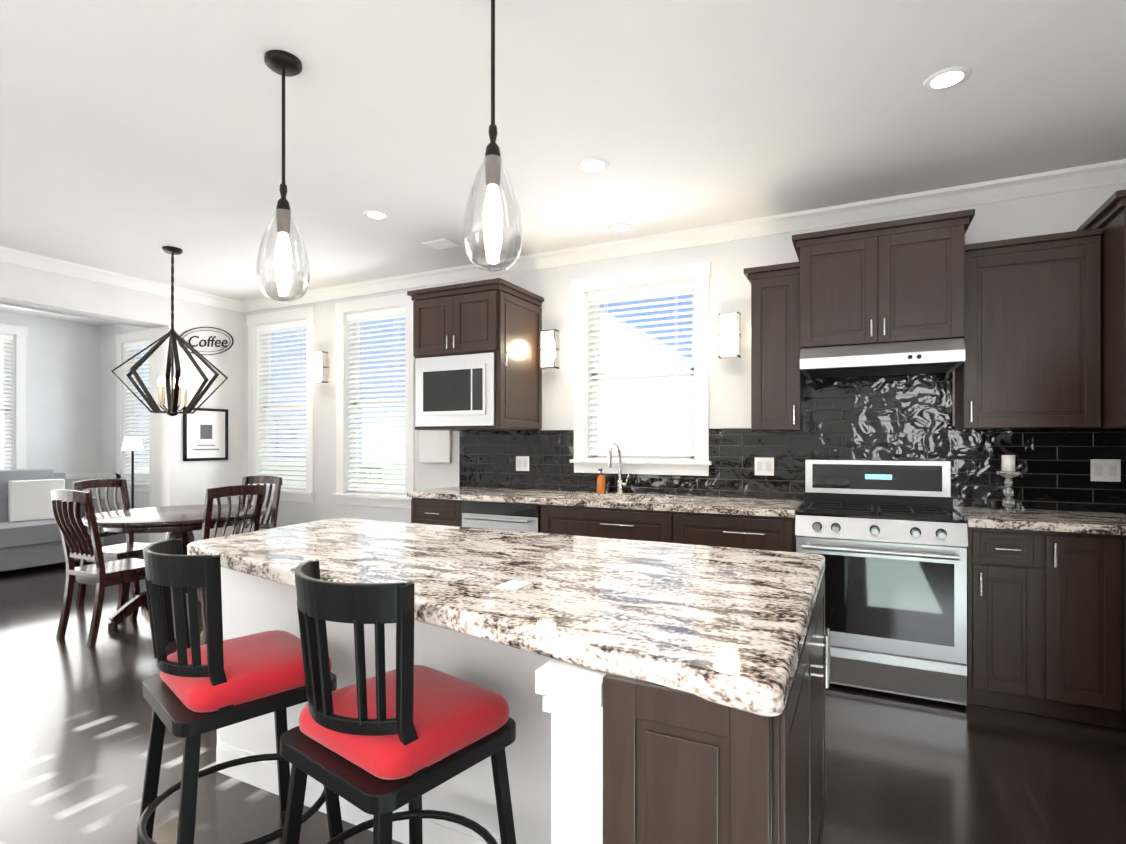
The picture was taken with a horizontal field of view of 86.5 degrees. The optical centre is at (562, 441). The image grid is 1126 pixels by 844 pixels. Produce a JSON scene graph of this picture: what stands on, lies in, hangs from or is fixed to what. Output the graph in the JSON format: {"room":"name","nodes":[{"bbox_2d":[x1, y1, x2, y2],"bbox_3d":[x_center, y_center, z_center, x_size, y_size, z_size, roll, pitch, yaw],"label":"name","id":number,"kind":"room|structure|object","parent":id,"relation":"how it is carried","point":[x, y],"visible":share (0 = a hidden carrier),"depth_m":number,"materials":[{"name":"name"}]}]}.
{"room":"kitchen and dining room","nodes":[
{"label":"kitchen and dining room","id":0,"kind":"room"},
{"bbox_2d":[0,311,99,497],"bbox_3d":[-6.685,-0.069,5.720,0.160,2.740,3.890,0,0,26],"label":"wall","id":1,"kind":"structure","parent":0,"point":[62,396],"depth_m":7.08,"materials":[{"name":"paint"}]},
{"bbox_2d":[0,323,27,469],"bbox_3d":[-6.331,-0.358,6.364,0.200,1.880,0.980,0,0,26],"label":"sunroom window","id":2,"kind":"structure","parent":1,"relation":"in","point":[12,409],"depth_m":6.68,"materials":[{"name":"white"}]},
{"bbox_2d":[66,473,98,478],"bbox_3d":[-6.569,0.841,5.750,0.020,0.920,3.730,0,0,26],"label":"baseboard","id":3,"kind":"structure","parent":1,"relation":"attached to","point":[84,475],"depth_m":7.24,"materials":[{"name":"white"}]},
{"bbox_2d":[0,262,242,540],"bbox_3d":[-5.112,-0.071,2.958,0.300,2.740,7.430,0,0,26],"label":"wall","id":4,"kind":"structure","parent":0,"point":[190,482],"depth_m":5.66,"materials":[{"name":"paint"}]},
{"bbox_2d":[0,246,239,310],"bbox_3d":[-4.966,-1.394,2.825,0.080,0.095,7.320,0,0,26],"label":"crown molding","id":5,"kind":"structure","parent":4,"relation":"attached to","point":[7,255],"depth_m":5.06,"materials":[{"name":"white"}]},
{"bbox_2d":[147,328,166,542],"bbox_3d":[-3.768,0.112,6.009,0.015,2.380,0.729,0,0,26],"label":"wall","id":6,"kind":"structure","parent":4,"relation":"attached to","point":[158,477],"depth_m":5.62,"materials":[{"name":"white paint"}]},
{"bbox_2d":[167,326,169,505],"bbox_3d":[-3.486,0.111,5.869,0.015,2.380,0.729,0,0,26],"label":"wall","id":7,"kind":"structure","parent":4,"relation":"attached to","point":[168,327],"depth_m":5.55,"materials":[{"name":"white paint"}]},
{"bbox_2d":[183,407,227,460],"bbox_3d":[-3.489,-0.074,5.853,0.020,0.510,0.440,0,0,26],"label":"picture frame","id":8,"kind":"object","parent":4,"relation":"attached to","point":[205,434],"visible":0.92,"depth_m":5.85,"materials":[{"name":"black metal"}]},
{"bbox_2d":[179,327,233,354],"bbox_3d":[-3.489,-0.989,5.865,0.014,0.290,0.548,0,0,26],"label":"coffee sign","id":9,"kind":"object","parent":4,"relation":"attached to","point":[208,340],"visible":1,"depth_m":5.89,"materials":[{"name":"black metal"}]},
{"bbox_2d":[0,560,1125,843],"bbox_3d":[-2.816,1.348,1.813,10.650,0.100,7.830,0,0,26],"label":"floor","id":10,"kind":"structure","parent":0,"point":[74,722],"depth_m":2.42,"materials":[{"name":"brown wood"}]},
{"bbox_2d":[0,469,108,571],"bbox_3d":[-5.852,0.801,5.935,1.020,1.000,1.930,0,0,26],"label":"sofa","id":11,"kind":"object","parent":10,"relation":"on","point":[30,535],"visible":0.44,"depth_m":6.21,"materials":[{"name":"grey fabric"}]},
{"bbox_2d":[51,489,171,646],"bbox_3d":[-3.080,0.804,4.077,0.440,0.999,0.570,0,0,26],"label":"dining chair","id":12,"kind":"object","parent":10,"relation":"on","point":[78,542],"visible":0.9,"depth_m":3.89,"materials":[{"name":"brown wood"}]},
{"bbox_2d":[73,479,151,610],"bbox_3d":[-3.568,0.805,4.840,0.567,0.999,0.440,0,0,17],"label":"dining chair","id":13,"kind":"object","parent":10,"relation":"on","point":[130,548],"visible":0.44,"depth_m":4.83,"materials":[{"name":"brown wood"}]},
{"bbox_2d":[121,437,143,534],"bbox_3d":[-4.676,0.622,6.500,0.260,1.360,0.260,0,0,26],"label":"floor lamp","id":14,"kind":"object","parent":10,"relation":"on","point":[131,444],"visible":0.52,"depth_m":6.48,"materials":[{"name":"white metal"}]},
{"bbox_2d":[82,504,266,628],"bbox_3d":[-2.943,0.920,4.597,1.200,0.760,1.200,0,0,26],"label":"dining table","id":15,"kind":"object","parent":10,"relation":"on","point":[183,522],"visible":0.52,"depth_m":4.29,"materials":[{"name":"brown wood"}]},
{"bbox_2d":[172,485,263,632],"bbox_3d":[-2.512,0.804,4.343,0.567,0.999,0.440,0,0,30],"label":"dining chair","id":16,"kind":"object","parent":10,"relation":"on","point":[257,491],"visible":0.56,"depth_m":4.16,"materials":[{"name":"brown wood"}]},
{"bbox_2d":[136,539,344,843],"bbox_3d":[-0.972,0.798,1.804,0.575,1.000,0.575,0,0,26],"label":"stool","id":17,"kind":"object","parent":10,"relation":"on","point":[194,691],"visible":0.81,"depth_m":1.64,"materials":[{"name":"black wood"}]},
{"bbox_2d":[235,475,281,533],"bbox_3d":[-2.788,0.805,5.198,0.440,0.999,0.567,0,0,14],"label":"dining chair","id":18,"kind":"object","parent":10,"relation":"on","point":[271,480],"visible":0.35,"depth_m":5.38,"materials":[{"name":"brown wood"}]},
{"bbox_2d":[280,560,515,843],"bbox_3d":[-0.403,0.798,1.488,0.544,1.000,0.544,0,0,26],"label":"stool","id":19,"kind":"object","parent":10,"relation":"on","point":[381,746],"visible":1,"depth_m":1.32,"materials":[{"name":"black metal"}]},
{"bbox_2d":[411,498,510,526],"bbox_3d":[-0.789,0.855,4.605,0.467,0.890,0.617,0,0,26],"label":"base cabinet","id":20,"kind":"object","parent":10,"relation":"on","point":[434,511],"depth_m":4.33,"materials":[{"name":"brown wood"}]},
{"bbox_2d":[462,500,540,532],"bbox_3d":[-0.323,0.858,4.317,0.620,0.885,0.618,0,0,26],"label":"dishwasher","id":21,"kind":"object","parent":10,"relation":"on","point":[505,516],"visible":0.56,"depth_m":4.06,"materials":[{"name":"silver metal"}]},
{"bbox_2d":[216,567,830,843],"bbox_3d":[-0.357,0.854,1.927,2.228,0.888,1.212,0,0,26],"label":"kitchen island","id":22,"kind":"object","parent":10,"relation":"on","point":[595,756],"visible":0.33,"depth_m":1.10,"materials":[{"name":"brown wood"}]},
{"bbox_2d":[187,517,824,716],"bbox_3d":[-0.389,0.394,1.917,2.197,0.051,1.199,0,0,26],"label":"island countertop","id":23,"kind":"structure","parent":22,"relation":"on","point":[726,626],"depth_m":1.48,"materials":[{"name":"stone"}]},
{"bbox_2d":[495,580,531,589],"bbox_3d":[-0.126,0.365,1.528,0.060,0.003,0.080,0,0,26],"label":"outlet","id":24,"kind":"object","parent":23,"relation":"attached to","point":[513,585],"visible":1,"depth_m":1.52,"materials":[{"name":"white plastic"}]},
{"bbox_2d":[541,506,686,543],"bbox_3d":[0.412,0.855,4.007,0.966,0.890,0.617,0,0,26],"label":"base cabinet","id":25,"kind":"object","parent":10,"relation":"on","point":[642,525],"depth_m":3.71,"materials":[{"name":"brown wood"}]},
{"bbox_2d":[407,486,803,517],"bbox_3d":[0.189,0.390,4.107,2.683,0.040,0.637,0,0,26],"label":"countertop","id":26,"kind":"structure","parent":25,"relation":"on","point":[678,504],"depth_m":3.84,"materials":[{"name":"white stone"}]},
{"bbox_2d":[597,469,605,493],"bbox_3d":[0.272,0.281,4.278,0.064,0.177,0.067,0,0,26],"label":"soap bottle","id":27,"kind":"object","parent":26,"relation":"on","point":[601,484],"visible":1,"depth_m":4.26,"materials":[{"name":"orange plastic"}]},
{"bbox_2d":[607,443,629,493],"bbox_3d":[0.387,0.187,4.158,0.109,0.365,0.242,0,0,26],"label":"faucet","id":28,"kind":"object","parent":26,"relation":"on","point":[620,484],"visible":1,"depth_m":4.23,"materials":[{"name":"silver metal"}]},
{"bbox_2d":[687,514,795,551],"bbox_3d":[1.061,0.855,3.683,0.741,0.890,0.617,0,0,26],"label":"base cabinet","id":29,"kind":"object","parent":10,"relation":"on","point":[721,530],"depth_m":3.37,"materials":[{"name":"brown wood"}]},
{"bbox_2d":[795,459,967,704],"bbox_3d":[1.715,0.704,3.283,0.774,1.190,0.690,0,0,26],"label":"range","id":30,"kind":"object","parent":10,"relation":"on","point":[887,540],"visible":0.98,"depth_m":3.04,"materials":[{"name":"silver metal"}]},
{"bbox_2d":[958,514,1066,719],"bbox_3d":[2.256,0.854,3.088,0.357,0.890,0.617,0,0,26],"label":"base cabinet","id":31,"kind":"object","parent":10,"relation":"on","point":[1046,612],"depth_m":2.81,"materials":[{"name":"brown wood"}]},
{"bbox_2d":[953,506,1125,537],"bbox_3d":[2.665,0.389,2.873,1.283,0.040,0.637,0,0,26],"label":"countertop","id":32,"kind":"structure","parent":31,"relation":"on","point":[1053,521],"depth_m":2.84,"materials":[{"name":"white stone"}]},
{"bbox_2d":[995,455,1021,512],"bbox_3d":[2.349,0.219,3.155,0.116,0.299,0.116,0,0,26],"label":"candle holder","id":33,"kind":"object","parent":32,"relation":"on","point":[1007,463],"visible":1,"depth_m":3.14,"materials":[{"name":"white metal"}]},
{"bbox_2d":[1067,534,1125,728],"bbox_3d":[2.483,0.854,2.975,0.410,0.890,0.617,0,0,26],"label":"base cabinet","id":34,"kind":"object","parent":10,"relation":"on","point":[1096,563],"depth_m":2.68,"materials":[{"name":"brown wood"}]},
{"bbox_2d":[0,0,1125,325],"bbox_3d":[-2.816,-1.492,1.815,10.650,0.100,7.830,0,0,26],"label":"ceiling","id":35,"kind":"structure","parent":0,"point":[136,136],"depth_m":2.66,"materials":[{"name":"paint"}]},
{"bbox_2d":[111,246,227,415],"bbox_3d":[-2.911,-0.815,4.460,0.698,1.250,0.698,0,0,26],"label":"chandelier","id":36,"kind":"object","parent":35,"relation":"hanging from","point":[173,392],"visible":1,"depth_m":4.44,"materials":[{"name":"brown metal"}]},
{"bbox_2d":[256,50,309,302],"bbox_3d":[-1.057,-0.986,2.262,0.186,0.910,0.186,0,0,26],"label":"pendant light","id":37,"kind":"object","parent":35,"relation":"hanging from","point":[283,63],"visible":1,"depth_m":2.25,"materials":[{"name":"clear glass"}]},
{"bbox_2d":[363,210,389,219],"bbox_3d":[-1.180,-1.437,3.787,0.164,0.006,0.164,0,0,26],"label":"recessed light","id":38,"kind":"object","parent":35,"relation":"in","point":[377,214],"visible":1,"depth_m":3.78,"materials":[{"name":"white plastic"}]},
{"bbox_2d":[422,238,457,250],"bbox_3d":[-0.890,-1.432,4.346,0.200,0.014,0.160,0,0,26],"label":"ceiling vent","id":39,"kind":"object","parent":35,"relation":"in","point":[440,244],"visible":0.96,"depth_m":4.33,"materials":[{"name":"white"}]},
{"bbox_2d":[462,0,522,270],"bbox_3d":[-0.216,-0.986,1.843,0.186,0.910,0.186,0,0,26],"label":"pendant light","id":40,"kind":"object","parent":35,"relation":"hanging from","point":[493,214],"visible":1,"depth_m":1.82,"materials":[{"name":"clear glass"}]},
{"bbox_2d":[578,157,608,172],"bbox_3d":[0.158,-1.438,3.109,0.164,0.006,0.164,0,0,26],"label":"recessed light","id":41,"kind":"object","parent":35,"relation":"in","point":[593,164],"visible":1,"depth_m":3.10,"materials":[{"name":"white plastic"}]},
{"bbox_2d":[608,223,632,231],"bbox_3d":[0.385,-1.437,4.013,0.164,0.006,0.164,0,0,26],"label":"recessed light","id":42,"kind":"object","parent":35,"relation":"in","point":[620,227],"visible":1,"depth_m":4.01,"materials":[{"name":"white plastic"}]},
{"bbox_2d":[923,66,971,90],"bbox_3d":[1.523,-1.438,2.373,0.164,0.006,0.164,0,0,26],"label":"recessed light","id":43,"kind":"object","parent":35,"relation":"in","point":[947,78],"visible":1,"depth_m":2.37,"materials":[{"name":"white"}]},
{"bbox_2d":[100,183,1125,542],"bbox_3d":[-1.124,-0.069,5.210,10.650,2.740,0.160,0,0,26],"label":"wall","id":44,"kind":"structure","parent":0,"point":[730,379],"depth_m":4.54,"materials":[{"name":"paint"}]},
{"bbox_2d":[99,473,146,545],"bbox_3d":[-4.659,0.842,6.871,2.380,0.920,0.020,0,0,26],"label":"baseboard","id":45,"kind":"structure","parent":44,"relation":"attached to","point":[107,542],"depth_m":7.23,"materials":[{"name":"white"}]},
{"bbox_2d":[115,330,149,491],"bbox_3d":[-4.954,-0.358,7.086,0.960,1.880,0.200,0,0,26],"label":"window","id":46,"kind":"structure","parent":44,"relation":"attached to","point":[128,345],"depth_m":7.19,"materials":[{"name":"white"}]},
{"bbox_2d":[247,306,315,502],"bbox_3d":[-2.788,-0.358,6.007,0.980,1.880,0.200,0,0,26],"label":"window","id":47,"kind":"structure","parent":44,"relation":"in","point":[262,327],"depth_m":6.02,"materials":[{"name":"white"}]},
{"bbox_2d":[312,351,328,383],"bbox_3d":[-2.275,-0.699,5.636,0.130,0.290,0.105,0,0,26],"label":"sconce","id":48,"kind":"object","parent":44,"relation":"attached to","point":[320,367],"visible":0.98,"depth_m":5.60,"materials":[{"name":"white glass"}]},
{"bbox_2d":[332,293,414,508],"bbox_3d":[-1.678,-0.359,5.454,0.960,1.880,0.200,0,0,26],"label":"window","id":49,"kind":"structure","parent":44,"relation":"in","point":[351,489],"depth_m":5.46,"materials":[{"name":"white"}]},
{"bbox_2d":[407,278,543,430],"bbox_3d":[-0.645,-0.602,4.513,0.830,1.025,0.656,0,0,26],"label":"upper cabinet","id":50,"kind":"object","parent":44,"relation":"attached to","point":[501,318],"visible":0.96,"depth_m":4.28,"materials":[{"name":"brown wood"}]},
{"bbox_2d":[418,430,451,461],"bbox_3d":[-1.076,0.031,5.070,0.360,0.280,0.047,0,0,26],"label":"paper towel roll","id":51,"kind":"object","parent":50,"relation":"hanging from","point":[435,445],"visible":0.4,"depth_m":5.05,"materials":[{"name":"white paper"}]},
{"bbox_2d":[415,352,495,426],"bbox_3d":[-0.660,-0.364,4.505,0.684,0.502,0.584,0,0,26],"label":"microwave","id":52,"kind":"object","parent":50,"relation":"in","point":[456,391],"visible":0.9,"depth_m":4.23,"materials":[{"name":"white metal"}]},
{"bbox_2d":[540,329,558,369],"bbox_3d":[-0.096,-0.700,4.550,0.130,0.290,0.105,0,0,26],"label":"sconce","id":53,"kind":"object","parent":44,"relation":"attached to","point":[549,348],"visible":0.98,"depth_m":4.51,"materials":[{"name":"white glass"}]},
{"bbox_2d":[570,261,711,475],"bbox_3d":[0.564,-0.495,4.336,1.050,1.450,0.200,0,0,26],"label":"window","id":54,"kind":"structure","parent":44,"relation":"in","point":[590,297],"depth_m":4.31,"materials":[{"name":"white"}]},
{"bbox_2d":[238,159,1125,312],"bbox_3d":[0.036,-1.392,4.500,7.540,0.095,0.080,0,0,26],"label":"crown molding","id":55,"kind":"structure","parent":44,"relation":"attached to","point":[1073,178],"depth_m":3.86,"materials":[{"name":"white"}]},
{"bbox_2d":[718,312,740,358],"bbox_3d":[1.104,-0.700,3.952,0.130,0.290,0.105,0,0,26],"label":"sconce","id":56,"kind":"object","parent":44,"relation":"attached to","point":[729,334],"visible":0.96,"depth_m":3.91,"materials":[{"name":"white glass"}]},
{"bbox_2d":[747,265,804,430],"bbox_3d":[1.334,-0.543,3.699,0.278,0.944,0.347,0,0,26],"label":"upper cabinet","id":57,"kind":"object","parent":44,"relation":"attached to","point":[777,379],"depth_m":3.55,"materials":[{"name":"brown wood"}]},
{"bbox_2d":[459,371,1125,512],"bbox_3d":[1.260,-0.085,3.929,4.740,0.910,0.008,0,0,26],"label":"tile backsplash","id":58,"kind":"structure","parent":44,"relation":"attached to","point":[901,417],"depth_m":3.63,"materials":[{"name":"black tile"}]},
{"bbox_2d":[516,456,528,470],"bbox_3d":[-0.319,0.170,4.707,0.120,0.116,0.006,0,0,26],"label":"electrical outlet","id":59,"kind":"object","parent":58,"relation":"attached to","point":[522,463],"visible":1,"depth_m":4.71,"materials":[{"name":"white plastic"}]},
{"bbox_2d":[755,457,773,475],"bbox_3d":[1.310,0.160,3.895,0.120,0.116,0.006,0,0,26],"label":"electrical outlet","id":60,"kind":"object","parent":58,"relation":"attached to","point":[764,466],"visible":1,"depth_m":3.89,"materials":[{"name":"white plastic"}]},
{"bbox_2d":[1091,459,1120,481],"bbox_3d":[2.841,0.149,3.132,0.120,0.116,0.006,0,0,26],"label":"electrical outlet","id":61,"kind":"object","parent":58,"relation":"attached to","point":[1107,470],"visible":1,"depth_m":3.13,"materials":[{"name":"white plastic"}]},
{"bbox_2d":[795,213,970,352],"bbox_3d":[1.787,-0.834,3.407,0.780,0.605,0.467,0,0,26],"label":"upper cabinet","id":62,"kind":"object","parent":44,"relation":"attached to","point":[904,281],"depth_m":3.18,"materials":[{"name":"brown wood"}]},
{"bbox_2d":[800,338,965,378],"bbox_3d":[1.771,-0.461,3.373,0.770,0.130,0.542,0,0,26],"label":"range hood","id":63,"kind":"object","parent":62,"relation":"attached to","point":[920,357],"visible":1,"depth_m":3.18,"materials":[{"name":"silver metal"}]},
{"bbox_2d":[955,233,1082,429],"bbox_3d":[2.420,-0.533,3.158,0.555,0.924,0.347,0,0,26],"label":"upper cabinet","id":64,"kind":"object","parent":44,"relation":"attached to","point":[1037,323],"depth_m":3.01,"materials":[{"name":"brown wood"}]},
{"bbox_2d":[1063,193,1125,428],"bbox_3d":[2.899,-0.574,2.768,0.770,1.005,0.617,0,0,26],"label":"upper cabinet","id":65,"kind":"object","parent":44,"relation":"attached to","point":[1104,232],"depth_m":2.86,"materials":[{"name":"brown wood"}]},
{"label":"outside","id":66,"kind":"structure","parent":0,"visible":0},
{"bbox_2d":[137,458,404,484],"bbox_3d":[-3.777,1.857,12.888,78.650,0.100,100.000,0,0,26],"label":"ground","id":67,"kind":"structure","parent":66,"point":[359,472],"depth_m":38.30,"materials":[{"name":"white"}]},
{"bbox_2d":[0,342,3,468],"bbox_3d":[-18.020,-3.133,12.728,8.800,9.880,11.800,0,0,26],"label":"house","id":68,"kind":"structure","parent":67,"relation":"on","point":[1,405],"depth_m":13.84,"materials":[{"name":"white"}]},
{"bbox_2d":[599,310,691,448],"bbox_3d":[3.199,-2.158,30.644,12.800,7.960,10.800,0,0,26],"label":"house","id":69,"kind":"structure","parent":67,"relation":"on","point":[643,384],"depth_m":24.90,"materials":[{"name":"white"}]}
]}

